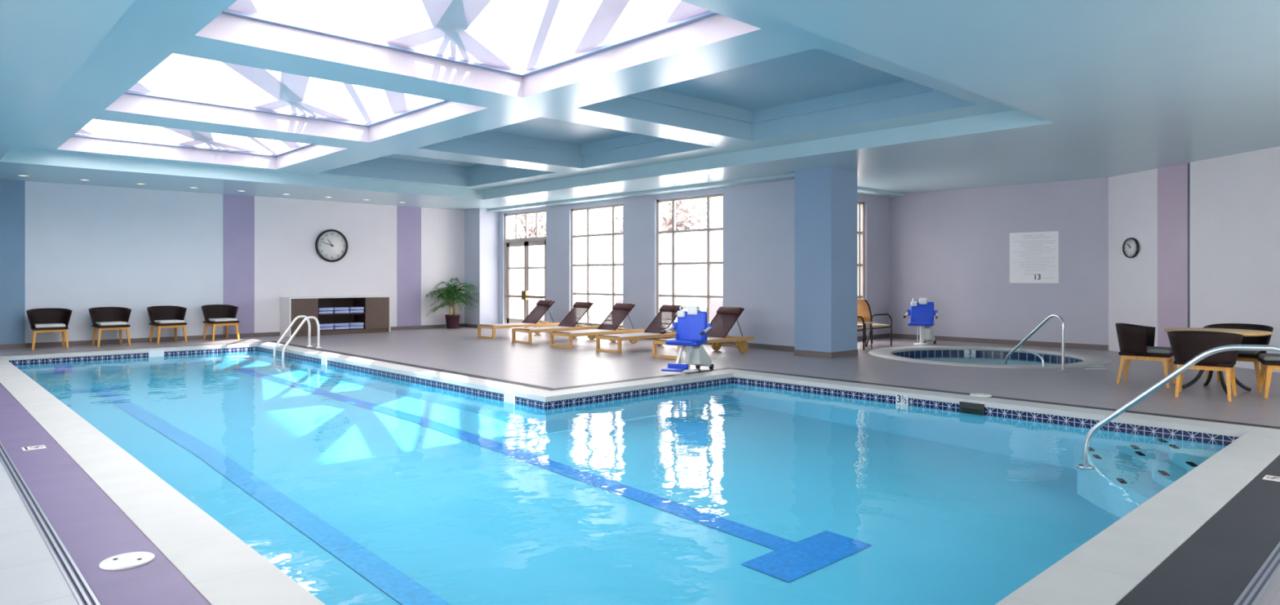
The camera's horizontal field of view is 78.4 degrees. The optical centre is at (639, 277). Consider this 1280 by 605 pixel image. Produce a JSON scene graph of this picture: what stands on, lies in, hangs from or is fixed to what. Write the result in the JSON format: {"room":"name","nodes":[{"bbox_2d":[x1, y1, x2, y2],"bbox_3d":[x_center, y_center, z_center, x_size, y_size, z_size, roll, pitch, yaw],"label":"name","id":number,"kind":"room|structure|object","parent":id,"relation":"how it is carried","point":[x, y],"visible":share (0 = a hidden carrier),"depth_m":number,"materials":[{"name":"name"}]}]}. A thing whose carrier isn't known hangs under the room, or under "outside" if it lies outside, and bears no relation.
{"room":"indoor swimming pool","nodes":[
{"label":"indoor swimming pool","id":0,"kind":"room"},
{"bbox_2d":[0,460,79,604],"bbox_3d":[-6.979,1.400,4.169,5.560,0.001,20.840,0,0,-43],"label":"floor","id":1,"kind":"structure","parent":0,"point":[30,575],"depth_m":3.87,"materials":[{"name":"tile"}]},
{"bbox_2d":[0,382,211,604],"bbox_3d":[-6.036,1.400,7.565,0.350,0.001,17.190,0,0,-43],"label":"floor","id":2,"kind":"structure","parent":0,"point":[91,527],"depth_m":4.49,"materials":[{"name":"tile"}]},
{"bbox_2d":[21,444,46,450],"bbox_3d":[-4.986,1.401,6.458,0.150,0.018,0.150,0,0,-43],"label":"marker","id":3,"kind":"object","parent":2,"relation":"on","point":[41,446],"visible":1,"depth_m":6.45,"materials":[{"name":"white plastic"}]},
{"bbox_2d":[98,551,155,570],"bbox_3d":[-2.527,1.393,3.870,0.230,0.014,0.230,0,0,-43],"label":"lid","id":4,"kind":"object","parent":2,"relation":"on","point":[134,559],"visible":1,"depth_m":3.85,"materials":[{"name":"white plastic"}]},
{"bbox_2d":[25,181,223,342],"bbox_3d":[-11.018,-0.450,17.139,17.870,3.700,0.200,0,0,-43],"label":"wall","id":5,"kind":"structure","parent":0,"point":[87,246],"depth_m":16.86,"materials":[{"name":"paint"}]},
{"bbox_2d":[0,178,25,344],"bbox_3d":[-12.783,-0.275,15.330,1.220,3.350,0.012,0,0,-43],"label":"wall strip","id":6,"kind":"object","parent":5,"relation":"attached to","point":[12,192],"visible":1,"depth_m":15.60,"materials":[{"name":"blue paint"}]},
{"bbox_2d":[0,323,464,349],"bbox_3d":[-11.174,1.355,16.831,16.820,0.090,0.035,0,0,-43],"label":"baseboard","id":7,"kind":"structure","parent":5,"relation":"attached to","point":[261,334],"depth_m":17.37,"materials":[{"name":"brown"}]},
{"bbox_2d":[223,194,254,333],"bbox_3d":[-9.439,-0.275,18.482,0.670,3.350,0.012,0,0,-43],"label":"wall strip","id":8,"kind":"object","parent":5,"relation":"attached to","point":[238,210],"visible":0.93,"depth_m":18.49,"materials":[{"name":"purple paint"}]},
{"bbox_2d":[254,195,396,333],"bbox_3d":[-7.879,-0.275,19.946,3.610,3.350,0.020,0,0,-43],"label":"wall panel","id":9,"kind":"object","parent":5,"relation":"attached to","point":[287,262],"visible":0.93,"depth_m":19.66,"materials":[{"name":"white paint"}]},
{"bbox_2d":[315,229,348,262],"bbox_3d":[-7.822,-0.820,19.938,0.830,0.830,0.070,0,0,-43],"label":"wall clock","id":10,"kind":"object","parent":9,"relation":"attached to","point":[331,245],"visible":1,"depth_m":19.92,"materials":[{"name":"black plastic"}]},
{"bbox_2d":[396,205,421,326],"bbox_3d":[-6.309,-0.275,21.430,0.710,3.350,0.012,0,0,-43],"label":"wall strip","id":11,"kind":"object","parent":5,"relation":"attached to","point":[408,218],"visible":1,"depth_m":21.42,"materials":[{"name":"purple paint"}]},
{"bbox_2d":[421,207,464,325],"bbox_3d":[-5.553,-0.275,22.137,1.360,3.350,0.020,0,0,-43],"label":"wall panel","id":12,"kind":"object","parent":5,"relation":"attached to","point":[442,230],"visible":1,"depth_m":22.05,"materials":[{"name":"white paint"}]},
{"bbox_2d":[444,314,460,328],"bbox_3d":[-5.222,1.210,21.873,0.430,0.380,0.430,0,0,-43],"label":"pot","id":13,"kind":"object","parent":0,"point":[452,321],"depth_m":21.72,"materials":[{"name":"brown"}]},
{"bbox_2d":[0,0,1279,212],"bbox_3d":[-1.539,-2.268,10.455,22.100,0.765,22.530,0,0,-43],"label":"ceiling","id":14,"kind":"structure","parent":0,"point":[909,96],"depth_m":10.19,"materials":[{"name":"paint"}]},
{"bbox_2d":[56,126,346,168],"bbox_3d":[-7.399,-2.372,13.418,3.974,0.370,4.450,0,0,-43],"label":"window","id":15,"kind":"structure","parent":14,"relation":"attached to","point":[228,153],"depth_m":14.51,"materials":[{"name":"grey paint"}]},
{"bbox_2d":[105,62,487,142],"bbox_3d":[-4.423,-2.372,10.259,3.974,0.370,4.450,0,0,-43],"label":"window","id":16,"kind":"structure","parent":14,"relation":"attached to","point":[288,89],"depth_m":11.17,"materials":[{"name":"grey paint"}]},
{"bbox_2d":[195,0,760,97],"bbox_3d":[-1.405,-2.372,7.057,3.974,0.370,4.450,0,0,-43],"label":"window","id":17,"kind":"structure","parent":14,"relation":"attached to","point":[686,26],"depth_m":7.98,"materials":[{"name":"grey paint"}]},
{"bbox_2d":[0,326,1279,604],"bbox_3d":[-1.568,1.400,10.428,22.020,0.001,22.530,0,0,-43],"label":"floor","id":18,"kind":"structure","parent":0,"point":[460,349],"depth_m":12.02,"materials":[{"name":"tile"}]},
{"bbox_2d":[26,307,71,350],"bbox_3d":[-11.753,1.007,15.623,0.730,0.793,0.641,0,0,-40],"label":"tub chair","id":19,"kind":"object","parent":18,"relation":"on","point":[48,319],"visible":1,"depth_m":15.70,"materials":[{"name":"brown wicker"}]},
{"bbox_2d":[33,323,65,328],"bbox_3d":[-11.709,0.945,15.571,0.480,0.060,0.485,0,0,-40],"label":"cushion","id":20,"kind":"object","parent":19,"relation":"on","point":[35,325],"depth_m":15.43,"materials":[{"name":"grey fabric"}]},
{"bbox_2d":[88,306,131,346],"bbox_3d":[-11.011,1.007,16.322,0.641,0.793,0.730,0,0,43],"label":"tub chair","id":21,"kind":"object","parent":18,"relation":"on","point":[102,317],"visible":1,"depth_m":16.35,"materials":[{"name":"brown wicker"}]},
{"bbox_2d":[95,321,127,325],"bbox_3d":[-10.962,0.945,16.275,0.485,0.060,0.480,0,0,43],"label":"cushion","id":22,"kind":"object","parent":21,"relation":"on","point":[97,323],"depth_m":16.15,"materials":[{"name":"grey fabric"}]},
{"bbox_2d":[146,305,187,343],"bbox_3d":[-10.255,1.007,17.035,0.641,0.793,0.730,0,0,41],"label":"tub chair","id":23,"kind":"object","parent":18,"relation":"on","point":[163,316],"visible":1,"depth_m":17.07,"materials":[{"name":"brown wicker"}]},
{"bbox_2d":[154,319,184,324],"bbox_3d":[-10.203,0.945,16.990,0.485,0.060,0.480,0,0,41],"label":"cushion","id":24,"kind":"object","parent":23,"relation":"on","point":[171,321],"depth_m":16.87,"materials":[{"name":"grey fabric"}]},
{"bbox_2d":[201,304,239,341],"bbox_3d":[-9.504,1.007,17.783,0.641,0.793,0.730,0,0,40],"label":"tub chair","id":25,"kind":"object","parent":18,"relation":"on","point":[214,315],"visible":1,"depth_m":17.82,"materials":[{"name":"brown wicker"}]},
{"bbox_2d":[208,317,236,321],"bbox_3d":[-9.452,0.945,17.740,0.485,0.060,0.480,0,0,40],"label":"cushion","id":26,"kind":"object","parent":25,"relation":"on","point":[224,319],"depth_m":17.59,"materials":[{"name":"grey fabric"}]},
{"bbox_2d":[280,295,390,337],"bbox_3d":[-7.613,0.932,19.723,2.530,0.935,0.650,0,0,-43],"label":"base cabinet","id":27,"kind":"object","parent":18,"relation":"on","point":[375,317],"visible":0.88,"depth_m":19.81,"materials":[{"name":"brown"}]},
{"bbox_2d":[318,311,333,313],"bbox_3d":[-7.831,0.847,19.384,0.357,0.069,0.389,0,0,-44],"label":"folded towel","id":28,"kind":"object","parent":27,"relation":"on","point":[319,312],"visible":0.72,"depth_m":19.24,"materials":[{"name":"blue fabric"}]},
{"bbox_2d":[318,307,333,311],"bbox_3d":[-7.815,0.769,19.377,0.357,0.069,0.389,0,0,-43],"label":"folded towel","id":29,"kind":"object","parent":28,"relation":"on","point":[319,308],"visible":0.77,"depth_m":19.22,"materials":[{"name":"blue fabric"}]},
{"bbox_2d":[320,326,333,329],"bbox_3d":[-7.826,1.242,19.389,0.357,0.069,0.389,0,0,-43],"label":"folded towel","id":30,"kind":"object","parent":27,"relation":"on","point":[321,327],"visible":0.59,"depth_m":19.29,"materials":[{"name":"blue fabric"}]},
{"bbox_2d":[319,323,333,326],"bbox_3d":[-7.820,1.164,19.381,0.357,0.069,0.389,0,0,-44],"label":"folded towel","id":31,"kind":"object","parent":30,"relation":"on","point":[320,324],"visible":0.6,"depth_m":19.28,"materials":[{"name":"blue fabric"}]},
{"bbox_2d":[330,310,348,313],"bbox_3d":[-7.532,0.847,19.644,0.357,0.069,0.389,0,0,-43],"label":"folded towel","id":32,"kind":"object","parent":27,"relation":"on","point":[334,311],"visible":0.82,"depth_m":19.54,"materials":[{"name":"blue fabric"}]},
{"bbox_2d":[333,306,348,310],"bbox_3d":[-7.544,0.769,19.650,0.357,0.069,0.389,0,0,-43],"label":"folded towel","id":33,"kind":"object","parent":32,"relation":"on","point":[335,308],"visible":0.75,"depth_m":19.54,"materials":[{"name":"blue fabric"}]},
{"bbox_2d":[332,325,349,328],"bbox_3d":[-7.529,1.242,19.648,0.357,0.069,0.389,0,0,-44],"label":"folded towel","id":34,"kind":"object","parent":27,"relation":"on","point":[338,326],"visible":0.8,"depth_m":19.52,"materials":[{"name":"blue fabric"}]},
{"bbox_2d":[332,322,349,326],"bbox_3d":[-7.534,1.164,19.649,0.357,0.069,0.389,0,0,-43],"label":"folded towel","id":35,"kind":"object","parent":34,"relation":"on","point":[340,323],"visible":0.8,"depth_m":19.50,"materials":[{"name":"blue fabric"}]},
{"bbox_2d":[318,312,364,315],"bbox_3d":[-7.613,0.897,19.723,1.170,0.025,0.610,0,0,-43],"label":"shelf","id":36,"kind":"object","parent":27,"relation":"attached to","point":[349,313],"depth_m":19.70,"materials":[{"name":"black wood"}]},
{"bbox_2d":[320,328,364,331],"bbox_3d":[-7.613,1.290,19.723,1.170,0.020,0.610,0,0,-43],"label":"shelf","id":37,"kind":"object","parent":27,"relation":"attached to","point":[354,329],"depth_m":19.59,"materials":[{"name":"black wood"}]},
{"bbox_2d":[346,325,363,328],"bbox_3d":[-7.264,1.242,19.914,0.357,0.069,0.389,0,0,-43],"label":"folded towel","id":38,"kind":"object","parent":27,"relation":"on","point":[350,326],"visible":0.66,"depth_m":19.76,"materials":[{"name":"blue fabric"}]},
{"bbox_2d":[345,322,364,325],"bbox_3d":[-7.255,1.164,19.917,0.357,0.069,0.389,0,0,-43],"label":"folded towel","id":39,"kind":"object","parent":38,"relation":"on","point":[349,323],"visible":0.81,"depth_m":19.80,"materials":[{"name":"blue fabric"}]},
{"bbox_2d":[348,309,364,312],"bbox_3d":[-7.263,0.847,19.919,0.357,0.069,0.389,0,0,-44],"label":"folded towel","id":40,"kind":"object","parent":27,"relation":"on","point":[356,310],"visible":0.78,"depth_m":19.77,"materials":[{"name":"blue fabric"}]},
{"bbox_2d":[347,306,364,309],"bbox_3d":[-7.251,0.769,19.913,0.357,0.069,0.389,0,0,-44],"label":"folded towel","id":41,"kind":"object","parent":40,"relation":"on","point":[349,308],"visible":0.77,"depth_m":19.76,"materials":[{"name":"blue fabric"}]},
{"bbox_2d":[425,277,479,328],"bbox_3d":[-5.143,0.698,21.679,1.313,1.404,1.174,0,0,-43],"label":"potted palm","id":42,"kind":"object","parent":18,"relation":"on","point":[452,295],"visible":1,"depth_m":21.71,"materials":[{"name":"green plant"}]},
{"bbox_2d":[464,208,498,324],"bbox_3d":[-4.551,-0.450,22.525,0.630,3.700,0.830,0,0,-43],"label":"pier","id":43,"kind":"object","parent":18,"relation":"on","point":[481,225],"visible":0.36,"depth_m":22.26,"materials":[{"name":"paint"}]},
{"bbox_2d":[477,299,559,338],"bbox_3d":[-2.855,0.975,18.909,2.020,0.851,0.710,0,0,-43],"label":"sun lounger","id":44,"kind":"object","parent":18,"relation":"on","point":[542,307],"visible":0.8,"depth_m":19.02,"materials":[{"name":"brown wood"}]},
{"bbox_2d":[511,301,599,343],"bbox_3d":[-1.833,0.975,17.591,2.020,0.851,0.710,0,0,-43],"label":"sun lounger","id":45,"kind":"object","parent":18,"relation":"on","point":[570,322],"visible":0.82,"depth_m":17.71,"materials":[{"name":"brown wood"}]},
{"bbox_2d":[550,302,644,348],"bbox_3d":[-0.875,0.975,16.488,2.020,0.851,0.710,0,0,-43],"label":"sun lounger","id":46,"kind":"object","parent":18,"relation":"on","point":[610,325],"visible":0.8,"depth_m":16.63,"materials":[{"name":"teak wood"},{"name":"brown woven sling fabric"}]},
{"bbox_2d":[0,441,1279,604],"bbox_3d":[-2.835,1.428,10.298,8.882,0.064,17.602,0,0,-43],"label":"drain","id":47,"kind":"object","parent":18,"relation":"in","point":[1251,594],"visible":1,"depth_m":3.89,"materials":[{"name":"silver metal"}]},
{"bbox_2d":[595,304,685,353],"bbox_3d":[0.121,0.975,15.489,2.020,0.851,0.710,0,0,-43],"label":"sun lounger","id":48,"kind":"object","parent":18,"relation":"on","point":[667,314],"visible":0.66,"depth_m":15.56,"materials":[{"name":"teak wood"},{"name":"brown woven sling fabric"}]},
{"bbox_2d":[660,306,714,372],"bbox_3d":[0.672,0.915,11.706,0.666,0.970,1.101,0,0,25],"label":"lift","id":49,"kind":"object","parent":18,"relation":"on","point":[691,326],"visible":1,"depth_m":11.85,"materials":[{"name":"blue plastic"}]},
{"bbox_2d":[652,306,753,359],"bbox_3d":[1.185,0.975,14.389,2.020,0.851,0.710,0,0,-43],"label":"sun lounger","id":50,"kind":"object","parent":18,"relation":"on","point":[726,317],"visible":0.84,"depth_m":14.63,"materials":[{"name":"teak wood"},{"name":"brown woven sling fabric"}]},
{"bbox_2d":[857,315,864,350],"bbox_3d":[3.865,0.912,15.251,0.810,0.987,0.612,0,0,-38],"label":"armchair","id":51,"kind":"object","parent":18,"relation":"on","point":[859,329],"visible":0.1,"depth_m":15.24,"materials":[{"name":"brown metal"}]},
{"bbox_2d":[857,321,876,348],"bbox_3d":[4.457,1.143,15.714,0.550,0.515,0.550,0,0,-43],"label":"side table","id":52,"kind":"object","parent":18,"relation":"on","point":[865,322],"visible":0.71,"depth_m":15.67,"materials":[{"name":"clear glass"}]},
{"bbox_2d":[857,298,892,346],"bbox_3d":[4.722,0.912,16.331,0.810,0.987,0.612,0,0,-25],"label":"armchair","id":53,"kind":"object","parent":18,"relation":"on","point":[864,310],"visible":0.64,"depth_m":16.18,"materials":[{"name":"brown metal"}]},
{"bbox_2d":[903,297,937,345],"bbox_3d":[5.939,0.915,16.548,0.666,0.970,0.770,0,0,25],"label":"lift","id":54,"kind":"object","parent":18,"relation":"on","point":[922,313],"visible":1,"depth_m":16.56,"materials":[{"name":"blue plastic"}]},
{"bbox_2d":[868,345,1111,368],"bbox_3d":[6.186,1.694,14.141,3.980,0.612,3.980,0,0,-43],"label":"hot tub","id":55,"kind":"object","parent":18,"relation":"in","point":[951,355],"visible":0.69,"depth_m":14.76,"materials":[{"name":"stone"}]},
{"bbox_2d":[1019,348,1044,367],"bbox_3d":[6.221,1.272,12.455,0.034,0.257,0.469,0,0,-19],"label":"grab rail","id":56,"kind":"object","parent":55,"relation":"on","point":[1020,349],"visible":1,"depth_m":12.35,"materials":[{"name":"silver metal"}]},
{"bbox_2d":[1004,314,1067,372],"bbox_3d":[6.315,1.118,12.679,0.139,1.131,1.991,0,0,-1],"label":"handrail","id":57,"kind":"object","parent":55,"relation":"attached to","point":[1048,317],"visible":0.93,"depth_m":11.93,"materials":[{"name":"silver metal"}]},
{"bbox_2d":[1084,368,1107,369],"bbox_3d":[6.994,1.397,12.045,0.320,0.006,0.070,0,0,1],"label":"floor plate","id":58,"kind":"object","parent":18,"relation":"on","point":[1084,368],"visible":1,"depth_m":12.04,"materials":[{"name":"white plastic"}]},
{"bbox_2d":[1115,323,1175,387],"bbox_3d":[6.674,1.007,10.384,0.641,0.793,0.730,0,0,41],"label":"tub chair","id":59,"kind":"object","parent":18,"relation":"on","point":[1136,342],"visible":0.96,"depth_m":10.23,"materials":[{"name":"brown leather"}]},
{"bbox_2d":[1146,346,1172,354],"bbox_3d":[6.726,0.945,10.340,0.485,0.060,0.480,0,0,41],"label":"cushion","id":60,"kind":"object","parent":59,"relation":"on","point":[1150,349],"depth_m":10.11,"materials":[{"name":"grey fabric"}]},
{"bbox_2d":[1167,330,1243,401],"bbox_3d":[6.657,1.007,9.252,0.730,0.793,0.641,0,0,40],"label":"tub chair","id":61,"kind":"object","parent":18,"relation":"on","point":[1185,345],"visible":0.88,"depth_m":9.04,"materials":[{"name":"brown leather"}]},
{"bbox_2d":[1162,327,1272,394],"bbox_3d":[7.188,1.028,9.796,1.110,0.745,1.110,0,0,-43],"label":"round table","id":62,"kind":"object","parent":18,"relation":"on","point":[1242,331],"visible":0.52,"depth_m":9.82,"materials":[{"name":"brown wood"}]},
{"bbox_2d":[1202,323,1273,388],"bbox_3d":[7.826,1.007,10.287,0.641,0.793,0.730,0,0,-43],"label":"tub chair","id":63,"kind":"object","parent":18,"relation":"on","point":[1243,355],"visible":0.41,"depth_m":10.28,"materials":[{"name":"brown leather"}]},
{"bbox_2d":[1238,350,1262,355],"bbox_3d":[7.776,0.945,10.241,0.485,0.060,0.480,0,0,-43],"label":"cushion","id":64,"kind":"object","parent":63,"relation":"on","point":[1241,352],"depth_m":9.97,"materials":[{"name":"grey fabric"}]},
{"bbox_2d":[1257,352,1279,398],"bbox_3d":[7.697,1.007,9.231,0.641,0.793,0.730,0,0,32],"label":"tub chair","id":65,"kind":"object","parent":18,"relation":"on","point":[1269,362],"visible":1,"depth_m":9.16,"materials":[{"name":"brown wood"}]},
{"bbox_2d":[1258,352,1279,361],"bbox_3d":[7.640,0.945,9.268,0.485,0.060,0.480,0,0,32],"label":"cushion","id":66,"kind":"object","parent":65,"relation":"on","point":[1263,357],"depth_m":9.19,"materials":[{"name":"grey fabric"}]},
{"bbox_2d":[0,341,1279,604],"bbox_3d":[-2.834,1.450,10.342,8.820,0.100,17.540,0,0,-43],"label":"pool coping","id":67,"kind":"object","parent":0,"point":[1218,562],"depth_m":4.12,"materials":[{"name":"concrete"}]},
{"bbox_2d":[0,342,1279,604],"bbox_3d":[-2.830,1.847,10.455,8.280,0.906,17.000,0,0,-43],"label":"swimming pool","id":68,"kind":"object","parent":67,"relation":"in","point":[304,476],"visible":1,"depth_m":7.03,"materials":[{"name":"liquid"}]},
{"bbox_2d":[273,315,321,357],"bbox_3d":[-6.804,1.278,15.573,0.775,1.044,0.590,0,0,-43],"label":"pool ladder","id":69,"kind":"object","parent":68,"relation":"attached to","point":[306,317],"visible":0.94,"depth_m":15.60,"materials":[{"name":"white metal"}]},
{"bbox_2d":[1075,344,1279,469],"bbox_3d":[4.618,1.135,6.619,0.150,1.209,1.730,0,0,-43],"label":"handrail","id":70,"kind":"object","parent":68,"relation":"attached to","point":[1084,465],"visible":1,"depth_m":6.74,"materials":[{"name":"silver metal"}]},
{"bbox_2d":[969,393,991,396],"bbox_3d":[4.055,1.393,9.345,0.240,0.014,0.240,0,0,-43],"label":"lid","id":71,"kind":"object","parent":67,"relation":"on","point":[972,394],"visible":1,"depth_m":9.33,"materials":[{"name":"white plastic"}]},
{"bbox_2d":[1262,475,1279,481],"bbox_3d":[4.435,1.401,5.457,0.150,0.018,0.150,0,0,-43],"label":"marker","id":72,"kind":"object","parent":67,"relation":"on","point":[1266,477],"visible":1,"depth_m":5.46,"materials":[{"name":"white plastic"}]},
{"bbox_2d":[498,179,794,346],"bbox_3d":[-0.590,-0.450,18.941,0.220,3.700,11.480,0,0,-43],"label":"wall","id":73,"kind":"structure","parent":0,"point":[758,219],"depth_m":16.15,"materials":[{"name":"paint"}]},
{"bbox_2d":[504,209,546,328],"bbox_3d":[-3.133,-0.210,21.588,0.170,3.220,2.040,0,0,-43],"label":"door","id":74,"kind":"structure","parent":73,"relation":"attached to","point":[526,242],"depth_m":21.65,"materials":[{"name":"beige"}]},
{"bbox_2d":[571,203,622,328],"bbox_3d":[-1.055,-0.280,19.369,0.170,2.980,2.080,0,0,-43],"label":"window","id":75,"kind":"structure","parent":73,"relation":"attached to","point":[613,233],"depth_m":19.64,"materials":[{"name":"beige"}]},
{"bbox_2d":[464,323,794,351],"bbox_3d":[-0.905,1.355,18.644,0.645,0.090,11.480,0,0,-43],"label":"baseboard","id":76,"kind":"structure","parent":73,"relation":"attached to","point":[750,344],"depth_m":15.62,"materials":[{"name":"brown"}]},
{"bbox_2d":[657,193,722,332],"bbox_3d":[1.078,-0.280,17.105,0.170,2.980,2.060,0,0,-43],"label":"window","id":77,"kind":"structure","parent":73,"relation":"attached to","point":[708,229],"depth_m":17.44,"materials":[{"name":"beige"}]},
{"bbox_2d":[794,166,857,352],"bbox_3d":[3.381,-0.450,14.267,0.850,3.700,0.770,0,0,-43],"label":"wall column","id":78,"kind":"structure","parent":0,"point":[825,198],"depth_m":13.97,"materials":[{"name":"blue paint"}]},
{"bbox_2d":[794,349,857,358],"bbox_3d":[3.381,1.350,14.257,0.865,0.100,0.785,0,0,-43],"label":"baseboard","id":79,"kind":"structure","parent":78,"relation":"attached to","point":[801,353],"depth_m":13.96,"materials":[{"name":"grey"}]},
{"bbox_2d":[857,193,888,336],"bbox_3d":[4.268,-0.450,17.088,4.550,3.700,0.220,0,0,-43],"label":"wall","id":80,"kind":"structure","parent":0,"point":[876,207],"depth_m":18.06,"materials":[{"name":"paint"}]},
{"bbox_2d":[857,200,867,332],"bbox_3d":[4.371,-0.255,17.124,1.990,2.930,0.170,0,0,-43],"label":"window","id":81,"kind":"structure","parent":80,"relation":"in","point":[860,205],"depth_m":17.76,"materials":[{"name":"beige"}]},
{"bbox_2d":[888,177,1108,345],"bbox_3d":[7.463,-0.450,16.966,0.226,3.700,4.787,0,0,-45],"label":"wall","id":82,"kind":"structure","parent":0,"point":[950,249],"depth_m":16.68,"materials":[{"name":"paint"}]},
{"bbox_2d":[857,333,1108,350],"bbox_3d":[5.841,1.350,15.287,4.570,0.100,4.560,0,0,-43],"label":"baseboard","id":83,"kind":"structure","parent":82,"relation":"attached to","point":[1086,346],"depth_m":16.66,"materials":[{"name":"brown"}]},
{"bbox_2d":[1009,231,1058,283],"bbox_3d":[8.098,-0.420,16.149,0.028,1.050,0.951,0,0,-45],"label":"sign","id":84,"kind":"object","parent":82,"relation":"attached to","point":[1033,255],"visible":1,"depth_m":16.14,"materials":[{"name":"white"}]},
{"bbox_2d":[1108,168,1157,351],"bbox_3d":[9.717,-0.450,10.690,0.200,3.700,9.500,0,0,-7],"label":"wall","id":85,"kind":"structure","parent":0,"point":[1132,197],"depth_m":14.55,"materials":[{"name":"white paint"}]},
{"bbox_2d":[1122,237,1139,257],"bbox_3d":[9.119,-0.560,14.586,0.045,0.380,0.380,0,0,-7],"label":"wall clock","id":86,"kind":"object","parent":85,"relation":"attached to","point":[1131,246],"visible":1,"depth_m":14.58,"materials":[{"name":"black plastic"}]},
{"bbox_2d":[1157,163,1187,359],"bbox_3d":[9.252,-0.275,13.636,0.012,3.350,0.660,0,0,-7],"label":"wall strip","id":87,"kind":"object","parent":85,"relation":"attached to","point":[1172,180],"visible":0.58,"depth_m":13.63,"materials":[{"name":"purple paint"}]},
{"bbox_2d":[1187,162,1190,327],"bbox_3d":[9.299,-0.275,13.274,0.006,3.350,0.070,0,0,-7],"label":"wall strip","id":88,"kind":"object","parent":85,"relation":"attached to","point":[1188,163],"visible":0.58,"depth_m":13.29,"materials":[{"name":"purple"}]},
{"bbox_2d":[1190,146,1279,372],"bbox_3d":[9.725,-0.275,9.649,0.035,3.350,7.230,0,0,-7],"label":"wall panel","id":89,"kind":"object","parent":85,"relation":"attached to","point":[1235,198],"visible":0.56,"depth_m":12.33,"materials":[{"name":"white paint"}]},
{"label":"outside","id":90,"kind":"structure","parent":0,"visible":0},
{"bbox_2d":[510,311,677,328],"bbox_3d":[0.437,1.470,37.937,27.330,0.100,35.380,0,0,-43],"label":"terrace","id":91,"kind":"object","parent":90,"point":[513,314],"depth_m":27.85,"materials":[{"name":"white"}]},
{"bbox_2d":[509,209,586,238],"bbox_3d":[-5.045,-2.450,37.617,5.132,7.706,5.436,0,0,0],"label":"bare tree","id":92,"kind":"object","parent":91,"relation":"on","point":[531,231],"visible":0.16,"depth_m":37.18,"materials":[{"name":"brown plant"}]},
{"bbox_2d":[510,230,722,319],"bbox_3d":[-3.123,-0.065,31.201,0.350,2.930,30.300,0,0,-43],"label":"wall","id":93,"kind":"structure","parent":91,"relation":"on","point":[691,246],"depth_m":28.60,"materials":[{"name":"white paint"}]},
{"bbox_2d":[591,205,690,236],"bbox_3d":[-0.086,-1.966,35.358,5.221,6.738,5.098,0,0,-43],"label":"bare tree","id":94,"kind":"object","parent":91,"relation":"on","point":[620,225],"visible":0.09,"depth_m":35.15,"materials":[{"name":"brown plant"}]},
{"bbox_2d":[617,196,722,231],"bbox_3d":[1.199,-2.029,30.799,4.150,6.865,4.194,0,0,-43],"label":"bare tree","id":95,"kind":"object","parent":91,"relation":"on","point":[684,211],"visible":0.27,"depth_m":30.39,"materials":[{"name":"brown plant"}]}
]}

